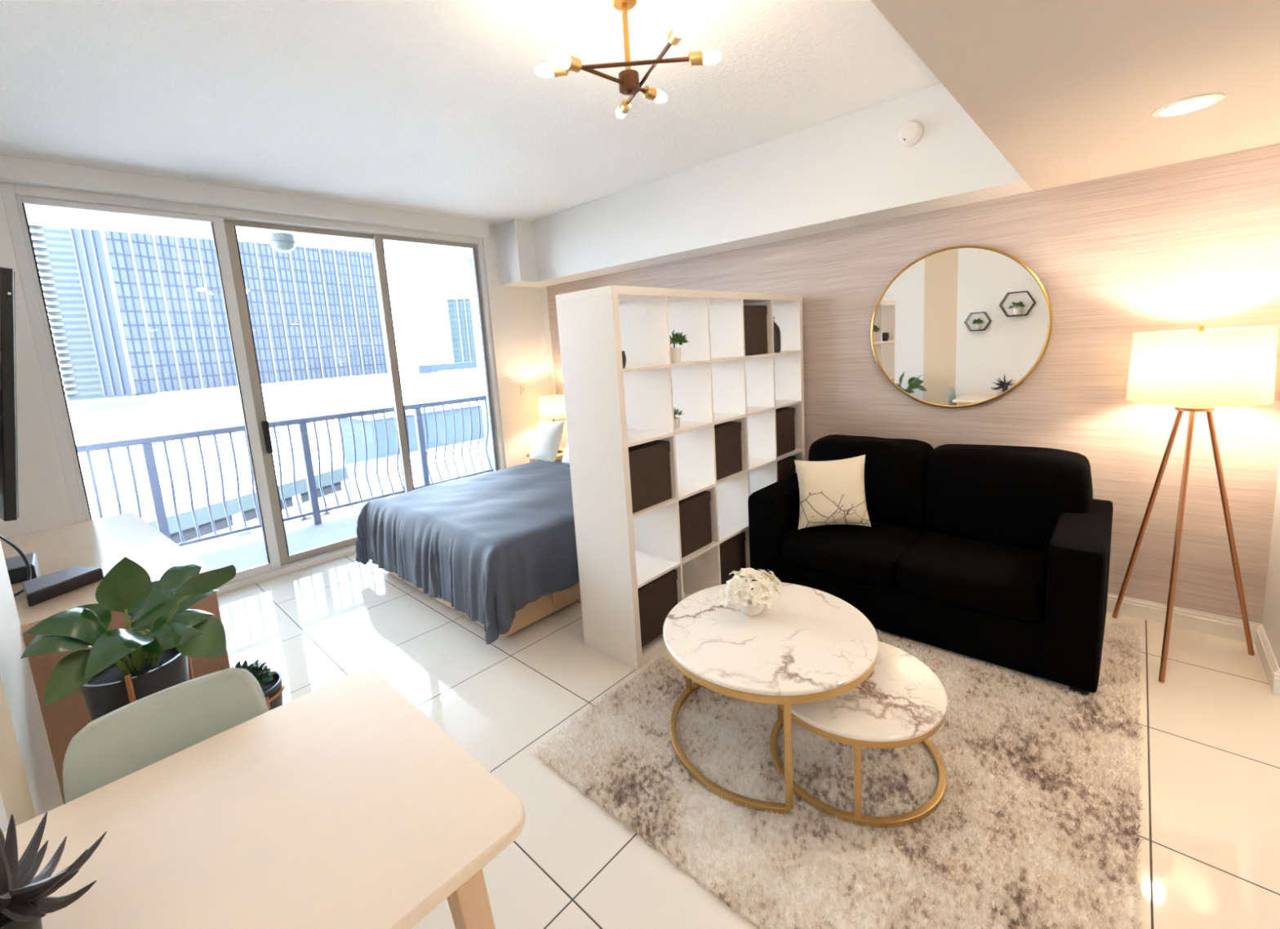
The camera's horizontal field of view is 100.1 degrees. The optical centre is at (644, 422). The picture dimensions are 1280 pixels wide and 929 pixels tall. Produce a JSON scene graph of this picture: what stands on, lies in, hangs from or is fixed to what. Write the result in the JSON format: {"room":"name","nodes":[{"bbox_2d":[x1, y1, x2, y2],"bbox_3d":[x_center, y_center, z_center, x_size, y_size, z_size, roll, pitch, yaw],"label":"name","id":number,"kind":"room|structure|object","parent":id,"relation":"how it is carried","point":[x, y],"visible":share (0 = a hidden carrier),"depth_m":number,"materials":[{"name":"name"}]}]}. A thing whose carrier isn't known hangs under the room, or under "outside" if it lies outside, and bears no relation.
{"room":"studio apartment","nodes":[
{"label":"studio apartment","id":0,"kind":"room"},
{"bbox_2d":[0,675,35,826],"bbox_3d":[-1.580,0.122,0.933,0.360,2.790,0.420,4,11,42],"label":"wall panel","id":1,"kind":"object","parent":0,"point":[14,787],"depth_m":1.21,"materials":[{"name":"beige paint"}]},
{"bbox_2d":[0,541,63,832],"bbox_3d":[-0.128,0.221,-0.387,5.630,2.790,0.420,4,11,42],"label":"wall","id":2,"kind":"structure","parent":0,"point":[15,673],"depth_m":1.52,"materials":[{"name":"white paint"}]},
{"bbox_2d":[24,204,471,259],"bbox_3d":[-3.084,-1.844,4.801,1.460,0.240,10.000,4,11,42],"label":"ceiling","id":3,"kind":"structure","parent":0,"point":[36,215],"depth_m":4.56,"materials":[{"name":"white paint"}]},
{"bbox_2d":[265,230,296,252],"bbox_3d":[-3.255,-1.624,4.824,0.230,0.180,0.230,4,11,42],"label":"ceiling light","id":4,"kind":"object","parent":3,"relation":"attached to","point":[279,241],"visible":0.94,"depth_m":4.75,"materials":[{"name":"white glass"}]},
{"bbox_2d":[185,506,362,571],"bbox_3d":[-3.897,1.383,4.151,1.460,0.270,7.020,4,11,42],"label":"floor","id":5,"kind":"structure","parent":0,"point":[246,551],"depth_m":4.96,"materials":[{"name":"white tile"}]},
{"bbox_2d":[76,395,493,546],"bbox_3d":[-4.138,0.652,4.570,0.144,1.085,6.520,4,11,42],"label":"balcony railing","id":6,"kind":"object","parent":5,"relation":"on","point":[146,442],"visible":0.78,"depth_m":5.26,"materials":[{"name":"grey metal"}]},
{"bbox_2d":[0,188,552,537],"bbox_3d":[-2.382,-0.261,4.472,0.180,3.240,10.000,4,11,42],"label":"wall","id":7,"kind":"structure","parent":0,"point":[516,313],"depth_m":3.21,"materials":[{"name":"white paint"}]},
{"bbox_2d":[0,155,490,238],"bbox_3d":[-2.642,-1.587,3.894,0.080,0.125,3.400,4,11,42],"label":"trim","id":8,"kind":"structure","parent":7,"relation":"attached to","point":[15,170],"depth_m":3.58,"materials":[{"name":"white paint"}]},
{"bbox_2d":[0,181,505,594],"bbox_3d":[-2.547,-0.247,4.307,0.160,2.680,3.005,4,11,42],"label":"door","id":9,"kind":"structure","parent":7,"relation":"in","point":[224,221],"depth_m":3.90,"materials":[{"name":"grey metal"}]},
{"bbox_2d":[520,383,527,395],"bbox_3d":[-1.255,-0.344,5.564,0.011,0.115,0.075,4,11,42],"label":"light switch","id":10,"kind":"object","parent":7,"relation":"attached to","point":[522,387],"visible":1,"depth_m":5.56,"materials":[{"name":"white plastic"}]},
{"bbox_2d":[493,218,560,287],"bbox_3d":[-1.114,-1.670,5.360,0.360,0.564,0.605,4,11,42],"label":"trim","id":11,"kind":"structure","parent":7,"relation":"attached to","point":[514,238],"depth_m":5.12,"materials":[{"name":"white paint"}]},
{"bbox_2d":[0,0,941,226],"bbox_3d":[-0.990,-1.652,2.770,4.465,0.120,4.400,4,11,42],"label":"ceiling","id":12,"kind":"structure","parent":0,"point":[437,108],"depth_m":2.51,"materials":[{"name":"white paint"}]},
{"bbox_2d":[534,0,721,118],"bbox_3d":[-0.032,-1.359,1.861,0.556,0.318,0.513,2,10,35],"label":"chandelier","id":13,"kind":"object","parent":12,"relation":"hanging from","point":[628,82],"visible":1,"depth_m":1.84,"materials":[{"name":"gold metal"}]},
{"bbox_2d":[552,62,568,77],"bbox_3d":[-0.288,-1.220,1.850,0.050,0.042,0.043,-3,8,1],"label":"socket","id":14,"kind":"object","parent":13,"relation":"attached to","point":[557,71],"depth_m":1.84,"materials":[{"name":"gold metal"}]},
{"bbox_2d":[564,54,581,72],"bbox_3d":[-0.242,-1.220,1.824,0.051,0.042,0.043,-11,11,-40],"label":"socket","id":15,"kind":"object","parent":13,"relation":"attached to","point":[572,64],"depth_m":1.81,"materials":[{"name":"gold metal"}]},
{"bbox_2d":[618,98,631,114],"bbox_3d":[-0.076,-1.272,2.155,0.043,0.042,0.051,-7,9,-21],"label":"socket","id":16,"kind":"object","parent":13,"relation":"attached to","point":[625,105],"depth_m":2.14,"materials":[{"name":"gold metal"}]},
{"bbox_2d":[641,85,657,100],"bbox_3d":[0.018,-1.260,2.047,0.051,0.042,0.043,-11,11,-40],"label":"socket","id":17,"kind":"object","parent":13,"relation":"attached to","point":[651,93],"depth_m":2.04,"materials":[{"name":"gold metal"}]},
{"bbox_2d":[667,23,684,45],"bbox_3d":[0.100,-1.232,1.704,0.043,0.042,0.051,-7,9,-21],"label":"socket","id":18,"kind":"object","parent":13,"relation":"attached to","point":[676,34],"depth_m":1.68,"materials":[{"name":"gold metal"}]},
{"bbox_2d":[688,50,703,66],"bbox_3d":[0.175,-1.248,1.838,0.050,0.042,0.043,-3,8,1],"label":"socket","id":19,"kind":"object","parent":13,"relation":"attached to","point":[695,58],"depth_m":1.82,"materials":[{"name":"gold metal"}]},
{"bbox_2d":[465,257,493,472],"bbox_3d":[-1.594,-0.517,6.541,1.460,3.060,0.100,4,11,42],"label":"wall","id":20,"kind":"structure","parent":0,"point":[470,276],"depth_m":6.89,"materials":[{"name":"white paint"}]},
{"bbox_2d":[217,552,1279,928],"bbox_3d":[0.510,1.313,1.982,7.760,0.120,4.400,4,11,42],"label":"floor","id":21,"kind":"structure","parent":0,"point":[1210,828],"depth_m":2.07,"materials":[{"name":"tile"}]},
{"bbox_2d":[0,511,230,804],"bbox_3d":[-2.492,0.975,2.469,1.620,0.780,0.572,3,10,38],"label":"tv stand","id":22,"kind":"object","parent":21,"relation":"on","point":[102,543],"visible":0.2,"depth_m":2.22,"materials":[{"name":"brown wood"}]},
{"bbox_2d":[0,534,31,596],"bbox_3d":[-2.475,0.510,2.082,0.430,0.243,0.082,2,10,34],"label":"power cable","id":23,"kind":"object","parent":22,"relation":"on","point":[28,566],"visible":0.68,"depth_m":2.07,"materials":[{"name":"black plastic"}]},
{"bbox_2d":[4,552,38,584],"bbox_3d":[-2.553,0.595,2.176,0.220,0.062,0.113,4,11,42],"label":"box","id":24,"kind":"object","parent":22,"relation":"on","point":[16,567],"visible":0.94,"depth_m":2.14,"materials":[{"name":"black plastic"}]},
{"bbox_2d":[22,565,103,606],"bbox_3d":[-2.202,0.603,2.002,0.187,0.047,0.226,-1,9,18],"label":"box","id":25,"kind":"object","parent":22,"relation":"on","point":[37,590],"visible":0.93,"depth_m":1.99,"materials":[{"name":"black plastic"}]},
{"bbox_2d":[20,556,235,720],"bbox_3d":[-1.468,0.899,1.619,0.598,1.045,0.426,4,11,42],"label":"potted plant","id":26,"kind":"object","parent":21,"relation":"on","point":[122,667],"visible":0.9,"depth_m":1.54,"materials":[{"name":"green plant"}]},
{"bbox_2d":[62,667,268,803],"bbox_3d":[-0.922,1.041,1.158,0.462,0.833,0.421,4,11,42],"label":"dining chair","id":27,"kind":"object","parent":21,"relation":"on","point":[143,732],"visible":0.24,"depth_m":1.23,"materials":[{"name":"green plastic"}]},
{"bbox_2d":[222,658,284,711],"bbox_3d":[-1.504,1.131,2.055,0.233,0.467,0.214,-9,10,-35],"label":"potted plant","id":28,"kind":"object","parent":21,"relation":"on","point":[270,682],"visible":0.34,"depth_m":2.06,"materials":[{"name":"green plant"}]},
{"bbox_2d":[3,669,525,928],"bbox_3d":[-0.667,1.089,1.026,0.747,0.740,0.652,4,11,42],"label":"dining table","id":29,"kind":"object","parent":21,"relation":"on","point":[341,804],"visible":0.95,"depth_m":0.96,"materials":[{"name":"brown wood"}]},
{"bbox_2d":[0,812,106,928],"bbox_3d":[-0.865,0.644,0.770,0.110,0.235,0.222,-9,10,-32],"label":"aloe plant","id":30,"kind":"object","parent":29,"relation":"on","point":[24,900],"visible":1,"depth_m":0.75,"materials":[{"name":"plant"}]},
{"bbox_2d":[382,568,580,637],"bbox_3d":[-0.670,0.604,4.187,1.622,0.800,2.130,4,11,42],"label":"bed","id":31,"kind":"object","parent":21,"relation":"on","point":[546,605],"visible":0.04,"depth_m":3.14,"materials":[{"name":"brown wood"}]},
{"bbox_2d":[355,459,579,644],"bbox_3d":[-0.913,0.723,3.930,1.916,0.508,1.689,4,11,42],"label":"duvet","id":32,"kind":"object","parent":31,"relation":"on","point":[489,545],"visible":0.77,"depth_m":3.23,"materials":[{"name":"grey fabric"}]},
{"bbox_2d":[528,419,564,462],"bbox_3d":[-0.907,0.160,4.951,0.440,0.370,0.204,4,11,42],"label":"pillow","id":33,"kind":"object","parent":32,"relation":"on","point":[548,436],"visible":0.98,"depth_m":4.85,"materials":[{"name":"white fabric"}]},
{"bbox_2d":[561,441,569,463],"bbox_3d":[-0.516,0.211,4.618,0.530,0.325,0.223,4,11,42],"label":"pillow","id":34,"kind":"object","parent":32,"relation":"on","point":[566,455],"visible":0.1,"depth_m":4.68,"materials":[{"name":"white fabric"}]},
{"bbox_2d":[526,447,565,462],"bbox_3d":[-0.906,0.562,5.548,0.400,0.525,0.455,4,11,42],"label":"nightstand","id":35,"kind":"object","parent":21,"relation":"on","point":[559,455],"visible":0.16,"depth_m":5.43,"materials":[{"name":"brown wood"}]},
{"bbox_2d":[538,393,565,453],"bbox_3d":[-0.921,0.002,5.460,0.293,0.610,0.293,4,11,42],"label":"bedside lamp","id":36,"kind":"object","parent":35,"relation":"on","point":[553,406],"visible":0.74,"depth_m":5.32,"materials":[{"name":"white fabric"}]},
{"bbox_2d":[555,284,804,670],"bbox_3d":[0.378,0.156,3.260,0.390,1.820,1.820,4,11,42],"label":"bookshelf","id":37,"kind":"object","parent":21,"relation":"on","point":[611,408],"visible":0.73,"depth_m":2.80,"materials":[{"name":"white wood"}]},
{"bbox_2d":[622,351,626,368],"bbox_3d":[-0.118,-0.293,2.495,0.066,0.080,0.066,4,11,42],"label":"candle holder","id":38,"kind":"object","parent":37,"relation":"on","point":[624,357],"visible":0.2,"depth_m":2.48,"materials":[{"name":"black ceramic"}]},
{"bbox_2d":[628,440,671,513],"bbox_3d":[-0.089,0.255,2.754,0.336,0.300,0.306,4,11,42],"label":"storage box","id":39,"kind":"object","parent":37,"relation":"on","point":[649,462],"visible":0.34,"depth_m":2.64,"materials":[{"name":"brown fabric"}]},
{"bbox_2d":[637,568,677,647],"bbox_3d":[-0.046,0.937,2.852,0.336,0.300,0.306,4,11,42],"label":"storage box","id":40,"kind":"object","parent":37,"relation":"in","point":[657,597],"visible":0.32,"depth_m":2.72,"materials":[{"name":"brown fabric"}]},
{"bbox_2d":[673,406,682,429],"bbox_3d":[0.158,-0.029,2.843,0.098,0.115,0.094,-5,8,-10],"label":"potted plant","id":41,"kind":"object","parent":37,"relation":"on","point":[677,420],"visible":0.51,"depth_m":2.82,"materials":[{"name":"green plant"}]},
{"bbox_2d":[669,329,688,363],"bbox_3d":[0.154,-0.398,2.784,0.162,0.172,0.156,4,11,42],"label":"potted plant","id":42,"kind":"object","parent":37,"relation":"on","point":[675,353],"visible":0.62,"depth_m":2.75,"materials":[{"name":"green plant"}]},
{"bbox_2d":[678,490,711,558],"bbox_3d":[0.154,0.548,3.043,0.336,0.300,0.306,4,11,42],"label":"storage box","id":43,"kind":"object","parent":37,"relation":"on","point":[695,516],"visible":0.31,"depth_m":2.93,"materials":[{"name":"brown fabric"}]},
{"bbox_2d":[714,421,742,479],"bbox_3d":[0.364,0.156,3.245,0.336,0.300,0.306,4,11,42],"label":"storage box","id":44,"kind":"object","parent":37,"relation":"on","point":[727,434],"visible":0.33,"depth_m":3.14,"materials":[{"name":"brown fabric"}]},
{"bbox_2d":[719,531,746,584],"bbox_3d":[0.407,0.838,3.343,0.336,0.300,0.306,4,11,42],"label":"storage box","id":45,"kind":"object","parent":37,"relation":"in","point":[732,551],"visible":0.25,"depth_m":3.23,"materials":[{"name":"brown fabric"}]},
{"bbox_2d":[743,305,767,355],"bbox_3d":[0.553,-0.576,3.398,0.336,0.300,0.306,4,11,42],"label":"storage box","id":46,"kind":"object","parent":37,"relation":"on","point":[754,316],"visible":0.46,"depth_m":3.29,"materials":[{"name":"brown fabric"}]},
{"bbox_2d":[773,316,781,352],"bbox_3d":[0.832,-0.576,3.526,0.122,0.230,0.122,4,11,42],"label":"bottle vase","id":47,"kind":"object","parent":37,"relation":"on","point":[777,344],"visible":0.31,"depth_m":3.48,"materials":[{"name":"grey ceramic"}]},
{"bbox_2d":[775,407,795,456],"bbox_3d":[0.827,0.055,3.747,0.336,0.300,0.306,4,11,42],"label":"storage box","id":48,"kind":"object","parent":37,"relation":"on","point":[784,416],"visible":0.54,"depth_m":3.65,"materials":[{"name":"brown fabric"}]},
{"bbox_2d":[777,455,795,480],"bbox_3d":[0.848,0.396,3.796,0.336,0.300,0.306,4,11,42],"label":"storage box","id":49,"kind":"object","parent":37,"relation":"on","point":[786,467],"visible":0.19,"depth_m":3.68,"materials":[{"name":"brown fabric"}]},
{"bbox_2d":[530,620,1148,928],"bbox_3d":[1.002,1.149,2.377,1.804,0.030,2.434,4,11,42],"label":"rug","id":50,"kind":"object","parent":21,"relation":"on","point":[1033,824],"visible":0.62,"depth_m":1.79,"materials":[{"name":"beige carpet"}]},
{"bbox_2d":[662,581,879,813],"bbox_3d":[0.484,1.002,2.108,0.800,0.438,0.800,4,11,42],"label":"coffee table","id":51,"kind":"object","parent":50,"relation":"on","point":[813,645],"visible":0.95,"depth_m":1.93,"materials":[{"name":"white stone"}]},
{"bbox_2d":[715,567,782,616],"bbox_3d":[0.433,0.681,2.176,0.226,0.183,0.290,4,11,42],"label":"flower bowl","id":52,"kind":"object","parent":51,"relation":"on","point":[751,601],"visible":1,"depth_m":2.12,"materials":[{"name":"white ceramic"}]},
{"bbox_2d":[769,640,947,828],"bbox_3d":[0.757,1.071,1.950,0.596,0.313,0.596,4,11,42],"label":"coffee table","id":53,"kind":"object","parent":50,"relation":"on","point":[902,702],"visible":0.69,"depth_m":1.76,"materials":[{"name":"white stone"}]},
{"bbox_2d":[747,434,1113,697],"bbox_3d":[1.487,0.586,2.954,1.615,0.898,0.864,4,11,42],"label":"sofa","id":54,"kind":"object","parent":50,"relation":"on","point":[996,554],"visible":0.87,"depth_m":2.66,"materials":[{"name":"black fabric"}]},
{"bbox_2d":[794,454,871,529],"bbox_3d":[1.087,0.399,3.107,0.405,0.420,0.169,-2,8,10],"label":"throw pillow","id":55,"kind":"object","parent":54,"relation":"on","point":[832,492],"visible":1,"depth_m":3.06,"materials":[{"name":"beige fabric"}]},
{"bbox_2d":[782,521,924,585],"bbox_3d":[1.201,0.699,3.102,0.644,0.170,0.662,4,11,42],"label":"seat cushion","id":56,"kind":"object","parent":54,"relation":"on","point":[850,554],"depth_m":2.91,"materials":[{"name":"black fabric"}]},
{"bbox_2d":[808,434,933,526],"bbox_3d":[1.385,0.341,3.310,0.690,0.501,0.330,4,11,42],"label":"cushion","id":57,"kind":"object","parent":54,"relation":"on","point":[896,469],"depth_m":3.09,"materials":[{"name":"black fabric"}]},
{"bbox_2d":[897,529,1048,621],"bbox_3d":[1.661,0.731,2.683,0.618,0.170,0.662,4,11,42],"label":"seat cushion","id":58,"kind":"object","parent":54,"relation":"on","point":[985,578],"depth_m":2.52,"materials":[{"name":"black fabric"}]},
{"bbox_2d":[924,444,1093,553],"bbox_3d":[1.901,0.377,2.842,0.729,0.503,0.330,4,11,42],"label":"cushion","id":59,"kind":"object","parent":54,"relation":"on","point":[1013,497],"depth_m":2.72,"materials":[{"name":"black fabric"}]},
{"bbox_2d":[1111,325,1277,682],"bbox_3d":[2.395,0.331,2.337,0.488,1.492,0.574,4,11,42],"label":"floor lamp","id":60,"kind":"object","parent":21,"relation":"on","point":[1200,369],"visible":1,"depth_m":2.23,"materials":[{"name":"white fabric"}]},
{"bbox_2d":[540,142,1279,623],"bbox_3d":[0.877,-0.210,4.161,5.300,2.226,0.104,4,11,42],"label":"wall","id":61,"kind":"structure","parent":0,"point":[1188,245],"depth_m":2.72,"materials":[{"name":"beige paper"}]},
{"bbox_2d":[532,83,1033,283],"bbox_3d":[0.519,-1.577,4.003,3.885,0.564,0.413,4,11,42],"label":"soffit","id":62,"kind":"object","parent":61,"relation":"attached to","point":[853,169],"depth_m":3.37,"materials":[{"name":"white paint"}]},
{"bbox_2d":[897,120,924,146],"bbox_3d":[1.418,-1.551,2.866,0.128,0.128,0.042,4,11,42],"label":"smoke detector","id":63,"kind":"object","parent":62,"relation":"attached to","point":[911,132],"visible":1,"depth_m":2.85,"materials":[{"name":"white plastic"}]},
{"bbox_2d":[871,245,1052,408],"bbox_3d":[1.808,-0.552,3.147,0.932,0.932,0.029,4,11,42],"label":"round mirror","id":64,"kind":"object","parent":61,"relation":"attached to","point":[957,326],"visible":1,"depth_m":3.11,"materials":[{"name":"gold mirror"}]},
{"bbox_2d":[1106,592,1260,644],"bbox_3d":[0.984,0.854,4.199,5.085,0.100,0.016,4,11,42],"label":"baseboard","id":65,"kind":"structure","parent":61,"relation":"attached to","point":[1231,628],"depth_m":2.65,"materials":[{"name":"white wood"}]},
{"bbox_2d":[870,0,1279,191],"bbox_3d":[1.946,-1.174,0.156,3.435,0.684,4.400,4,11,42],"label":"ceiling","id":66,"kind":"structure","parent":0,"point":[1068,91],"depth_m":1.50,"materials":[{"name":"white paint"}]},
{"bbox_2d":[1151,92,1225,117],"bbox_3d":[1.793,-1.046,1.772,0.170,0.008,0.170,4,11,42],"label":"recessed light","id":67,"kind":"object","parent":66,"relation":"in","point":[1198,102],"visible":1,"depth_m":1.76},
{"bbox_2d":[1262,461,1279,668],"bbox_3d":[3.607,0.020,1.377,2.500,2.226,0.555,4,11,42],"label":"wall","id":68,"kind":"structure","parent":0,"point":[1271,612],"depth_m":2.35,"materials":[{"name":"white paint"}]},
{"bbox_2d":[1255,623,1279,690],"bbox_3d":[2.710,1.014,2.337,0.016,0.100,0.455,4,11,42],"label":"baseboard","id":69,"kind":"structure","parent":68,"relation":"attached to","point":[1268,659],"depth_m":2.32,"materials":[{"name":"white wood"}]},
{"bbox_2d":[1271,669,1279,695],"bbox_3d":[3.402,1.106,1.393,2.316,0.100,0.016,4,11,42],"label":"baseboard","id":70,"kind":"structure","parent":68,"relation":"attached to","point":[1276,684],"depth_m":2.16,"materials":[{"name":"white wood"}]},
{"bbox_3d":[-3.083,0.040,2.153,2.170,2.790,0.200,4,11,42],"label":"wall","id":71,"kind":"structure","parent":0,"visible":0},
{"bbox_2d":[0,266,18,521],"bbox_3d":[-2.744,-0.100,2.119,1.468,0.833,0.297,2,10,34],"label":"television","id":72,"kind":"object","parent":71,"relation":"attached to","point":[9,511],"visible":1,"depth_m":1.78,"materials":[{"name":"black plastic"}]},
{"label":"outside","id":73,"kind":"structure","parent":0,"visible":0},
{"bbox_2d":[28,224,156,401],"bbox_3d":[-163.520,-39.582,156.545,15.400,65.000,21.600,4,11,42],"label":"apartment tower","id":74,"kind":"structure","parent":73,"point":[53,247],"depth_m":150.05,"materials":[{"name":"white concrete"}]},
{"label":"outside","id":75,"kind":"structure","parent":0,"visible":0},
{"bbox_2d":[66,371,418,545],"bbox_3d":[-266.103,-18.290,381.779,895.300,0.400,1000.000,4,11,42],"label":"ground","id":76,"kind":"structure","parent":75,"point":[342,500],"depth_m":608.11,"materials":[{"name":"concrete"}]},
{"bbox_2d":[89,449,350,549],"bbox_3d":[-53.760,10.295,71.067,11.000,5.200,41.000,-1,9,18],"label":"building","id":77,"kind":"structure","parent":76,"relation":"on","point":[198,490],"depth_m":66.00,"materials":[{"name":"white concrete"}]},
{"bbox_2d":[237,527,262,536],"bbox_3d":[-45.233,12.794,63.153,1.900,1.442,4.200,4,11,42],"label":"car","id":78,"kind":"object","parent":76,"relation":"on","point":[250,531],"visible":0.16,"depth_m":62.13,"materials":[{"name":"metal"}]},
{"bbox_2d":[66,368,479,508],"bbox_3d":[-63.321,-5.136,135.386,63.400,18.600,190.000,4,11,42],"label":"podium building","id":79,"kind":"structure","parent":76,"relation":"on","point":[112,420],"depth_m":85.16,"materials":[{"name":"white concrete"}]},
{"bbox_2d":[293,504,332,520],"bbox_3d":[-43.311,11.677,70.095,1.900,1.442,4.200,4,11,42],"label":"car","id":80,"kind":"object","parent":76,"relation":"on","point":[308,509],"visible":0.52,"depth_m":69.20,"materials":[{"name":"metal"}]},
{"bbox_2d":[333,395,487,508],"bbox_3d":[-19.217,3.120,75.712,14.400,13.800,44.000,4,11,42],"label":"building","id":81,"kind":"structure","parent":76,"relation":"on","point":[379,418],"depth_m":62.03,"materials":[{"name":"concrete"}]},
{"bbox_2d":[417,361,476,373],"bbox_3d":[-60.709,-19.806,220.810,15.000,23.000,58.000,4,11,42],"label":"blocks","id":82,"kind":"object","parent":76,"relation":"on","point":[432,368],"visible":0.12,"depth_m":202.60,"materials":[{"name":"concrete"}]},
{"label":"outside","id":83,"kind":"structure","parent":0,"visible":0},
{"bbox_2d":[69,227,388,395],"bbox_3d":[-116.076,-38.693,159.699,18.050,53.500,70.100,1,9,28],"label":"office tower","id":84,"kind":"structure","parent":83,"point":[155,304],"depth_m":142.69,"materials":[{"name":"blue glass"}]},
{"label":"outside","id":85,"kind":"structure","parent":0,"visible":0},
{"bbox_2d":[445,297,475,362],"bbox_3d":[-113.145,-52.990,333.582,14.500,47.000,14.500,-6,9,-18],"label":"tower","id":86,"kind":"structure","parent":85,"point":[460,315],"depth_m":326.45,"materials":[{"name":"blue glass"}]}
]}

